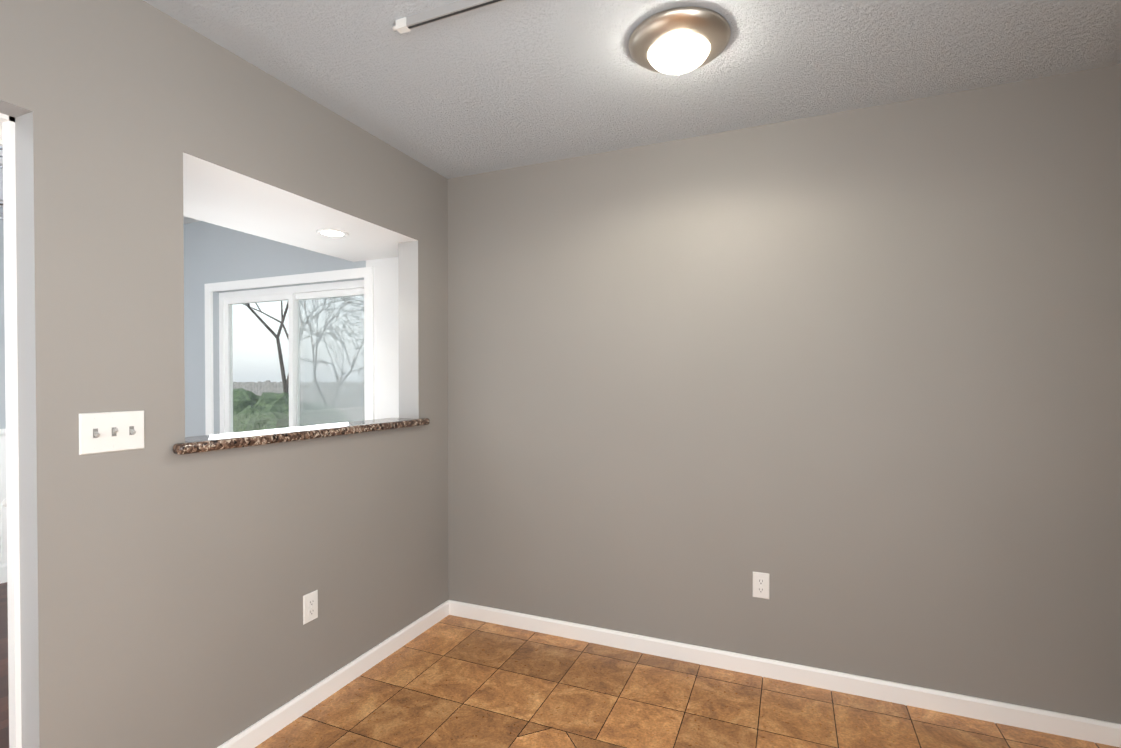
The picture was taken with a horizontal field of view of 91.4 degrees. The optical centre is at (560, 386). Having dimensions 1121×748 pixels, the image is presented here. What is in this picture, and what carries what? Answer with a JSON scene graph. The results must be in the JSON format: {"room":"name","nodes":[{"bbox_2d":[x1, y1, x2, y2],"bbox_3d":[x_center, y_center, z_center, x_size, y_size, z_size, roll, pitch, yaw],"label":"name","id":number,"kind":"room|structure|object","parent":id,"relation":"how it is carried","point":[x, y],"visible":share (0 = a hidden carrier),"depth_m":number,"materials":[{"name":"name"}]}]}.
{"room":"empty dining room","nodes":[
{"label":"empty dining room","id":0,"kind":"room"},
{"bbox_2d":[0,207,5,428],"bbox_3d":[-4.309,0.070,2.398,0.130,2.500,4.220,0,1,23],"label":"wall","id":1,"kind":"structure","parent":0,"point":[2,379],"depth_m":3.64,"materials":[{"name":"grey paint"}]},
{"bbox_2d":[0,429,6,583],"bbox_3d":[-4.236,0.808,2.375,0.030,1.025,4.220,0,1,23],"label":"tile wainscot","id":2,"kind":"structure","parent":1,"relation":"attached to","point":[3,544],"depth_m":3.63,"materials":[{"name":"white"}]},
{"bbox_2d":[0,582,8,747],"bbox_3d":[-2.948,1.355,1.837,3.085,0.062,4.480,0,1,23],"label":"floor","id":3,"kind":"structure","parent":0,"point":[4,715],"depth_m":2.54,"materials":[{"name":"brown wood"}]},
{"bbox_2d":[0,0,447,747],"bbox_3d":[-1.527,0.083,1.223,0.130,2.500,4.220,0,1,23],"label":"wall","id":4,"kind":"structure","parent":0,"point":[164,588],"depth_m":1.73,"materials":[{"name":"beige paint"}]},
{"bbox_2d":[0,113,21,747],"bbox_3d":[-1.625,0.312,1.098,0.034,2.045,0.810,0,1,23],"label":"trim","id":5,"kind":"structure","parent":4,"relation":"attached to","point":[11,411],"depth_m":1.46,"materials":[{"name":"white wood"}]},
{"bbox_2d":[78,411,143,454],"bbox_3d":[-1.293,0.132,1.585,0.020,0.115,0.165,0,1,23],"label":"switch plate","id":6,"kind":"object","parent":4,"relation":"attached to","point":[103,432],"visible":1,"depth_m":1.58,"materials":[{"name":"white plastic"}]},
{"bbox_2d":[173,418,429,454],"bbox_3d":[-1.044,0.193,2.361,0.215,0.036,1.300,0,1,23],"label":"sill ledge","id":7,"kind":"object","parent":4,"relation":"on","point":[199,444],"visible":0.88,"depth_m":2.12,"materials":[{"name":"brown stone"}]},
{"bbox_2d":[303,590,317,624],"bbox_3d":[-1.024,0.906,2.244,0.009,0.116,0.072,0,1,23],"label":"outlet","id":8,"kind":"object","parent":4,"relation":"attached to","point":[310,606],"visible":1,"depth_m":2.24,"materials":[{"name":"white plastic"}]},
{"bbox_2d":[217,600,448,747],"bbox_3d":[-1.006,1.280,2.286,0.014,0.082,1.840,0,1,23],"label":"baseboard","id":9,"kind":"structure","parent":4,"relation":"attached to","point":[254,735],"depth_m":2.33,"materials":[{"name":"white wood"}]},
{"bbox_2d":[0,0,1120,223],"bbox_3d":[-1.486,-1.197,1.192,6.260,0.060,4.480,0,1,23],"label":"ceiling","id":10,"kind":"structure","parent":0,"point":[506,84],"depth_m":1.98,"materials":[{"name":"grey paint"}]},
{"bbox_2d":[0,144,2,219],"bbox_3d":[-2.574,-0.980,2.642,0.376,0.405,0.376,0,1,23],"label":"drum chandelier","id":11,"kind":"object","parent":10,"relation":"hanging from","point":[1,201],"visible":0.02,"depth_m":2.60,"materials":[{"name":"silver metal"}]},
{"bbox_2d":[183,168,397,261],"bbox_3d":[-1.311,-0.975,2.624,0.570,0.415,1.450,0,1,23],"label":"ceiling soffit","id":12,"kind":"structure","parent":10,"relation":"attached to","point":[208,199],"depth_m":2.52,"materials":[{"name":"white paint"}]},
{"bbox_2d":[316,229,348,237],"bbox_3d":[-1.141,-0.765,2.733,0.152,0.007,0.152,0,1,23],"label":"recessed light","id":13,"kind":"object","parent":12,"relation":"attached to","point":[333,233],"visible":1,"depth_m":2.73,"materials":[{"name":"white"}]},
{"bbox_2d":[392,0,504,33],"bbox_3d":[0.437,-1.155,1.357,2.125,0.028,0.026,0,1,23],"label":"track","id":14,"kind":"object","parent":10,"relation":"attached to","point":[405,24],"visible":0.98,"depth_m":1.69,"materials":[{"name":"silver metal"}]},
{"bbox_2d":[628,6,730,74],"bbox_3d":[0.400,-1.115,1.851,0.338,0.119,0.338,0,1,23],"label":"flush ceiling light","id":15,"kind":"object","parent":10,"relation":"attached to","point":[679,40],"visible":1,"depth_m":1.78,"materials":[{"name":"silver metal"}]},
{"bbox_2d":[183,64,1120,723],"bbox_3d":[-0.640,0.061,3.209,6.260,2.500,0.130,0,1,23],"label":"wall","id":16,"kind":"structure","parent":0,"point":[849,382],"depth_m":2.41,"materials":[{"name":"beige paint"}]},
{"bbox_2d":[204,267,374,434],"bbox_3d":[-1.825,-0.149,3.691,1.530,1.170,0.131,0,1,23],"label":"kitchen window","id":17,"kind":"structure","parent":16,"relation":"in","point":[293,296],"depth_m":3.69,"materials":[{"name":"white plastic"}]},
{"bbox_2d":[753,572,768,598],"bbox_3d":[0.912,0.906,2.487,0.072,0.116,0.009,0,1,23],"label":"outlet","id":18,"kind":"object","parent":16,"relation":"attached to","point":[760,585],"visible":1,"depth_m":2.48,"materials":[{"name":"white plastic"}]},
{"bbox_2d":[449,600,1120,747],"bbox_3d":[0.708,1.277,2.575,2.946,0.082,0.014,0,1,23],"label":"baseboard","id":19,"kind":"structure","parent":16,"relation":"attached to","point":[1082,728],"depth_m":2.39,"materials":[{"name":"white wood"}]},
{"bbox_2d":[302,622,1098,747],"bbox_3d":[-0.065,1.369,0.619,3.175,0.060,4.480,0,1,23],"label":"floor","id":20,"kind":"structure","parent":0,"point":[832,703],"depth_m":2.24,"materials":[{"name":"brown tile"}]},
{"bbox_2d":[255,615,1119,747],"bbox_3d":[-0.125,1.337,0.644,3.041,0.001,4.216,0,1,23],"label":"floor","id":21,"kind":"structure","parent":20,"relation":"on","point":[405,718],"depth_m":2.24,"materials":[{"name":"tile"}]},
{"label":"outside","id":22,"kind":"structure","parent":0,"visible":0},
{"bbox_3d":[16.839,1.144,70.256,140.000,0.200,136.930,0,1,23],"label":"lawn","id":23,"kind":"structure","parent":22,"visible":0},
{"bbox_2d":[233,388,349,431],"bbox_3d":[-4.007,0.891,8.098,2.284,1.737,1.945,0,1,23],"label":"bush","id":24,"kind":"object","parent":23,"relation":"on","point":[261,411],"depth_m":7.51,"materials":[{"name":"green plant"}]},
{"bbox_2d":[233,380,364,420],"bbox_3d":[-2.230,0.762,14.821,20.090,1.850,0.110,0,1,23],"label":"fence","id":25,"kind":"object","parent":23,"relation":"on","point":[268,383],"depth_m":17.04,"materials":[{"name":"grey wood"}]},
{"bbox_2d":[243,298,360,392],"bbox_3d":[-6.967,-1.374,13.806,3.943,6.149,5.684,0,1,23],"label":"tree","id":26,"kind":"object","parent":23,"relation":"on","point":[284,380],"depth_m":13.13,"materials":[{"name":"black plant"}]},
{"bbox_2d":[299,296,363,405],"bbox_3d":[-4.584,-0.430,11.189,2.387,4.315,2.398,0,1,23],"label":"tree","id":27,"kind":"object","parent":23,"relation":"on","point":[343,343],"depth_m":11.12,"materials":[{"name":"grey plant"}]},
{"bbox_2d":[321,295,362,317],"bbox_3d":[-3.343,-2.142,15.886,4.658,7.647,6.952,0,1,23],"label":"tree","id":28,"kind":"object","parent":23,"relation":"on","point":[349,302],"depth_m":14.09,"materials":[{"name":"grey plant"}]},
{"bbox_2d":[344,297,363,361],"bbox_3d":[-3.026,-0.870,13.124,3.184,5.155,4.884,0,1,23],"label":"tree","id":29,"kind":"object","parent":23,"relation":"on","point":[353,326],"depth_m":12.26,"materials":[{"name":"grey plant"}]}
]}

